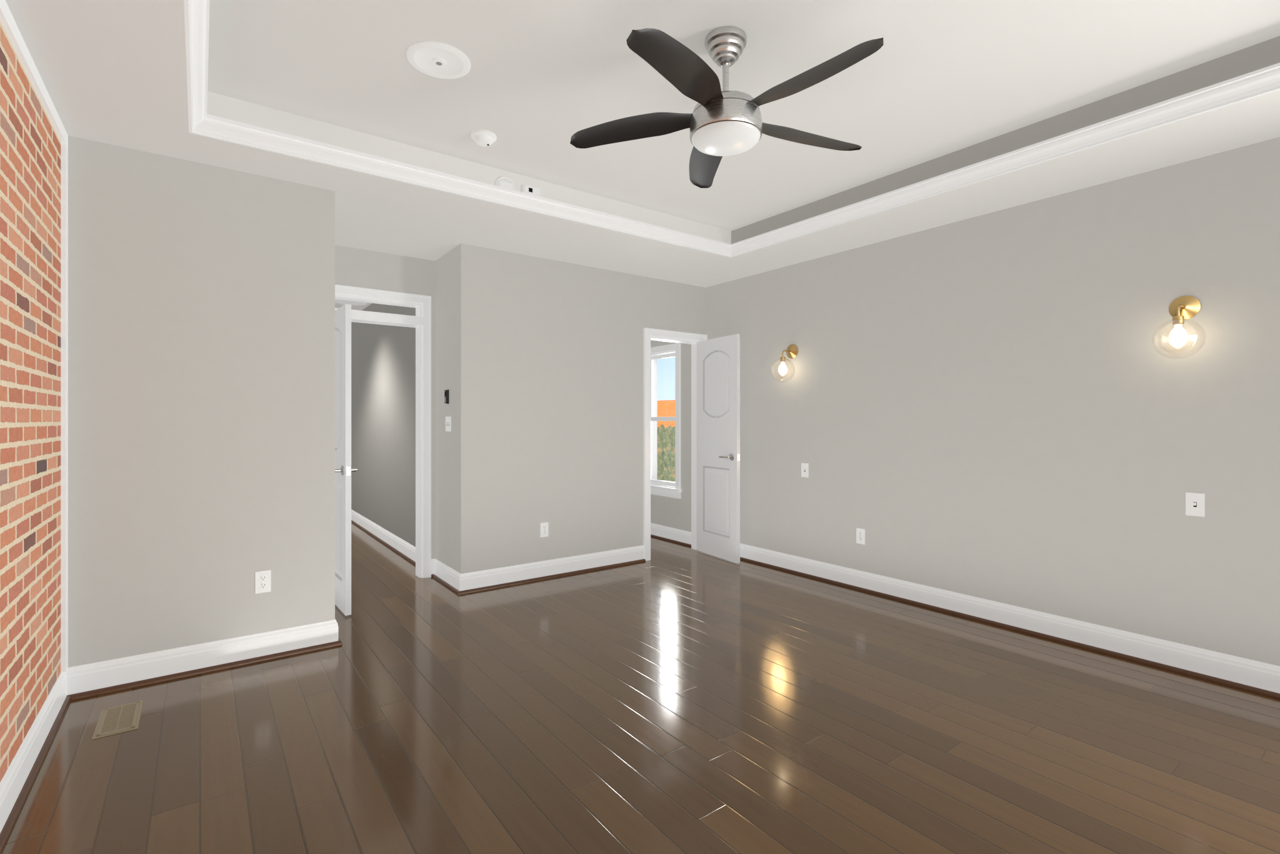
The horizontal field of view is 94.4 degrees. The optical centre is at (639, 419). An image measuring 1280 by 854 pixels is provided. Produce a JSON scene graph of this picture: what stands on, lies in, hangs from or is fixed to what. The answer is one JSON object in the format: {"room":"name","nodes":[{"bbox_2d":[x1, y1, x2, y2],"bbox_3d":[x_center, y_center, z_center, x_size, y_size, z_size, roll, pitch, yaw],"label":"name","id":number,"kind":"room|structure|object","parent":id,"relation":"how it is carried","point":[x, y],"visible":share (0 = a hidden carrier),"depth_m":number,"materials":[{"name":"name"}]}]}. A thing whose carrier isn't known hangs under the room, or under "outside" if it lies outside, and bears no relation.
{"room":"empty bedroom","nodes":[
{"label":"empty bedroom","id":0,"kind":"room"},
{"bbox_2d":[0,20,60,782],"bbox_3d":[-0.651,-0.015,-0.147,0.220,2.570,6.940,0,0,-37],"label":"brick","id":1,"kind":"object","parent":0,"point":[30,144],"depth_m":2.14,"materials":[{"name":"red brick"}]},
{"bbox_2d":[68,135,334,667],"bbox_3d":[-3.837,-0.015,5.079,1.335,2.570,5.270,0,0,-37],"label":"wall","id":2,"kind":"structure","parent":0,"point":[201,296],"depth_m":2.98,"materials":[{"name":"grey paint"}]},
{"bbox_2d":[0,0,68,672],"bbox_3d":[-0.613,-0.085,0.000,0.016,2.430,6.730,0,0,-37],"label":"trim","id":3,"kind":"structure","parent":2,"relation":"attached to","point":[7,19],"depth_m":2.66,"materials":[{"name":"white paint"}]},
{"bbox_2d":[0,618,342,853],"bbox_3d":[-0.501,1.200,0.799,1.148,0.140,7.880,0,0,-37],"label":"baseboard","id":4,"kind":"structure","parent":2,"relation":"attached to","point":[80,681],"depth_m":2.82,"materials":[{"name":"white paint"}]},
{"bbox_2d":[255,570,270,593],"bbox_3d":[-2.005,0.860,3.152,0.070,0.114,0.008,0,0,-37],"label":"outlet","id":5,"kind":"object","parent":2,"relation":"attached to","point":[262,579],"visible":1,"depth_m":3.15,"materials":[{"name":"white plastic"}]},
{"bbox_2d":[335,245,434,558],"bbox_3d":[-2.080,-0.015,4.608,0.925,2.570,0.120,0,0,-37],"label":"wall","id":6,"kind":"structure","parent":0,"point":[354,267],"depth_m":4.66,"materials":[{"name":"beige paint"}]},
{"bbox_2d":[335,303,358,615],"bbox_3d":[-2.090,0.256,4.100,0.164,2.005,0.702,0,0,-37],"label":"door","id":7,"kind":"structure","parent":6,"relation":"in","point":[343,469],"depth_m":3.87,"materials":[{"name":"white paint"}]},
{"bbox_2d":[335,284,431,578],"bbox_3d":[-2.083,0.134,4.603,0.859,2.272,0.162,0,0,-37],"label":"door frame","id":8,"kind":"structure","parent":6,"relation":"attached to","point":[422,321],"depth_m":4.77,"materials":[{"name":"white paint"}]},
{"bbox_2d":[351,243,476,573],"bbox_3d":[-2.674,-0.015,6.285,0.120,2.570,4.720,0,0,-37],"label":"wall","id":9,"kind":"structure","parent":0,"point":[383,357],"depth_m":4.82,"materials":[{"name":"beige paint"}]},
{"bbox_2d":[351,509,415,565],"bbox_3d":[-2.950,1.200,6.528,0.033,0.140,4.000,0,0,-37],"label":"baseboard","id":10,"kind":"structure","parent":9,"relation":"attached to","point":[407,550],"depth_m":6.04,"materials":[{"name":"white paint"}]},
{"bbox_2d":[444,389,448,403],"bbox_3d":[-1.492,-0.180,4.572,0.024,0.110,0.040,0,0,-37],"label":"remote holder","id":11,"kind":"object","parent":9,"relation":"attached to","point":[446,392],"visible":1,"depth_m":4.56,"materials":[{"name":"black plastic"}]},
{"bbox_2d":[445,416,451,431],"bbox_3d":[-1.483,0.030,4.566,0.016,0.114,0.116,0,0,-37],"label":"switch","id":12,"kind":"object","parent":9,"relation":"attached to","point":[448,419],"visible":1,"depth_m":4.56,"materials":[{"name":"white plastic"}]},
{"bbox_2d":[476,246,705,571],"bbox_3d":[-0.324,-0.015,5.166,2.320,2.570,0.120,0,0,-37],"label":"wall","id":13,"kind":"structure","parent":0,"point":[560,344],"depth_m":4.84,"materials":[{"name":"beige paint"}]},
{"bbox_2d":[431,545,645,594],"bbox_3d":[-0.826,1.200,5.071,1.716,0.140,0.633,0,0,-37],"label":"baseboard","id":14,"kind":"structure","parent":13,"relation":"attached to","point":[467,582],"depth_m":4.72,"materials":[{"name":"white paint"}]},
{"bbox_2d":[540,521,548,537],"bbox_3d":[-0.767,0.880,4.756,0.070,0.114,0.008,0,0,-37],"label":"outlet","id":15,"kind":"object","parent":13,"relation":"attached to","point":[544,526],"visible":1,"depth_m":4.75,"materials":[{"name":"white plastic"}]},
{"bbox_2d":[643,327,707,560],"bbox_3d":[0.304,0.219,5.628,0.764,2.102,0.162,0,0,-37],"label":"door frame","id":16,"kind":"structure","parent":13,"relation":"attached to","point":[649,334],"depth_m":5.44,"materials":[{"name":"white paint"}]},
{"bbox_2d":[696,333,739,563],"bbox_3d":[0.706,0.251,5.481,0.157,2.015,0.626,0,0,-32],"label":"door","id":17,"kind":"structure","parent":13,"relation":"in","point":[718,359],"depth_m":5.45,"materials":[{"name":"white paint"}]},
{"bbox_2d":[1,522,1279,853],"bbox_3d":[-0.400,1.320,3.440,4.900,0.100,12.400,0,0,-37],"label":"floor","id":18,"kind":"structure","parent":0,"point":[683,699],"depth_m":2.40,"materials":[{"name":"brown wood"}]},
{"bbox_2d":[91,700,143,739],"bbox_3d":[-2.212,1.267,2.517,0.140,0.006,0.300,0,0,-37],"label":"floor vent","id":19,"kind":"object","parent":18,"relation":"in","point":[119,719],"visible":1,"depth_m":2.50,"materials":[{"name":"beige metal"}]},
{"bbox_2d":[5,0,1279,310],"bbox_3d":[-0.400,-1.515,3.440,4.900,0.430,12.400,0,0,-37],"label":"ceiling","id":20,"kind":"structure","parent":0,"point":[112,72],"depth_m":3.04,"materials":[{"name":"white paint"}]},
{"bbox_2d":[406,40,470,78],"bbox_3d":[-0.844,-1.503,2.488,0.256,0.014,0.256,0,0,-37],"label":"ceiling speaker","id":21,"kind":"object","parent":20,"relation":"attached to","point":[434,59],"visible":1,"depth_m":2.47,"materials":[{"name":"white plastic"}]},
{"bbox_2d":[470,129,496,146],"bbox_3d":[-0.829,-1.486,3.146,0.132,0.049,0.132,0,0,-37],"label":"smoke detector","id":22,"kind":"object","parent":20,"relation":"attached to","point":[482,137],"visible":1,"depth_m":3.11,"materials":[{"name":"white plastic"}]},
{"bbox_2d":[183,0,1279,257],"bbox_3d":[0.333,-1.339,2.377,3.450,0.079,3.320,0,0,-37],"label":"crown molding","id":23,"kind":"structure","parent":20,"relation":"attached to","point":[1265,80],"depth_m":3.00,"materials":[{"name":"white paint"}]},
{"bbox_2d":[496,176,539,196],"bbox_3d":[-0.745,-1.410,3.621,0.278,0.108,0.032,0,0,-37],"label":"sensor","id":24,"kind":"object","parent":23,"relation":"on","point":[527,189],"visible":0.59,"depth_m":3.63,"materials":[{"name":"white plastic"}]},
{"bbox_2d":[206,0,1279,244],"bbox_3d":[0.333,-1.520,2.377,3.450,0.420,3.320,0,0,-37],"label":"ceiling tray","id":25,"kind":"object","parent":20,"relation":"attached to","point":[951,85],"depth_m":2.64,"materials":[{"name":"white paint"}]},
{"bbox_2d":[570,25,883,188],"bbox_3d":[0.378,-1.294,2.313,1.258,0.431,1.214,0,0,-37],"label":"fan","id":26,"kind":"object","parent":25,"relation":"hanging from","point":[726,122],"visible":1,"depth_m":2.26,"materials":[{"name":"black wood"}]},
{"bbox_2d":[650,136,1279,666],"bbox_3d":[1.546,-0.015,4.761,0.200,2.570,12.200,0,0,-37],"label":"wall","id":27,"kind":"structure","parent":0,"point":[990,397],"depth_m":3.49,"materials":[{"name":"beige paint"}]},
{"bbox_2d":[650,343,681,498],"bbox_3d":[0.232,0.007,6.413,0.150,1.605,0.740,0,0,-37],"label":"window","id":28,"kind":"structure","parent":27,"relation":"in","point":[672,350],"depth_m":6.26,"materials":[{"name":"white paint"}]},
{"bbox_2d":[650,522,691,546],"bbox_3d":[-0.216,1.200,6.939,0.033,0.140,2.600,0,0,-37],"label":"baseboard","id":29,"kind":"structure","parent":27,"relation":"attached to","point":[677,535],"depth_m":6.21,"materials":[{"name":"white paint"}]},
{"bbox_2d":[770,343,798,381],"bbox_3d":[1.187,-0.473,4.893,0.220,0.323,0.196,0,0,-37],"label":"sconce","id":30,"kind":"object","parent":27,"relation":"attached to","point":[792,350],"visible":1,"depth_m":4.89,"materials":[{"name":"gold metal"}]},
{"bbox_2d":[801,463,808,477],"bbox_3d":[1.347,0.410,4.849,0.016,0.114,0.070,0,0,-37],"label":"switch","id":31,"kind":"object","parent":27,"relation":"attached to","point":[804,466],"visible":1,"depth_m":4.85,"materials":[{"name":"white plastic"}]},
{"bbox_2d":[856,527,864,544],"bbox_3d":[1.654,0.870,4.442,0.008,0.114,0.070,0,0,-37],"label":"outlet","id":32,"kind":"object","parent":27,"relation":"attached to","point":[860,532],"visible":1,"depth_m":4.44,"materials":[{"name":"white plastic"}]},
{"bbox_2d":[740,543,1279,698],"bbox_3d":[2.800,1.200,2.877,0.033,0.140,7.280,0,0,-37],"label":"baseboard","id":33,"kind":"structure","parent":27,"relation":"attached to","point":[1252,675],"depth_m":3.43,"materials":[{"name":"white paint"}]},
{"bbox_2d":[1151,295,1205,358],"bbox_3d":[2.654,-0.464,2.917,0.220,0.323,0.196,0,0,-37],"label":"sconce","id":34,"kind":"object","parent":27,"relation":"attached to","point":[1184,307],"visible":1,"depth_m":2.94,"materials":[{"name":"gold metal"}]},
{"bbox_2d":[1185,492,1204,516],"bbox_3d":[2.760,0.420,2.946,0.016,0.114,0.070,0,0,-37],"label":"switch","id":35,"kind":"object","parent":27,"relation":"attached to","point":[1195,502],"visible":1,"depth_m":2.95,"materials":[{"name":"white plastic"}]},
{"label":"outside","id":36,"kind":"structure","parent":0,"visible":0},
{"bbox_2d":[657,356,674,481],"bbox_3d":[1.725,-0.730,8.755,0.050,10.000,16.000,0,0,-37],"label":"window pane","id":37,"kind":"structure","parent":36,"point":[665,366],"depth_m":10.41,"materials":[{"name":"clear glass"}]}
]}

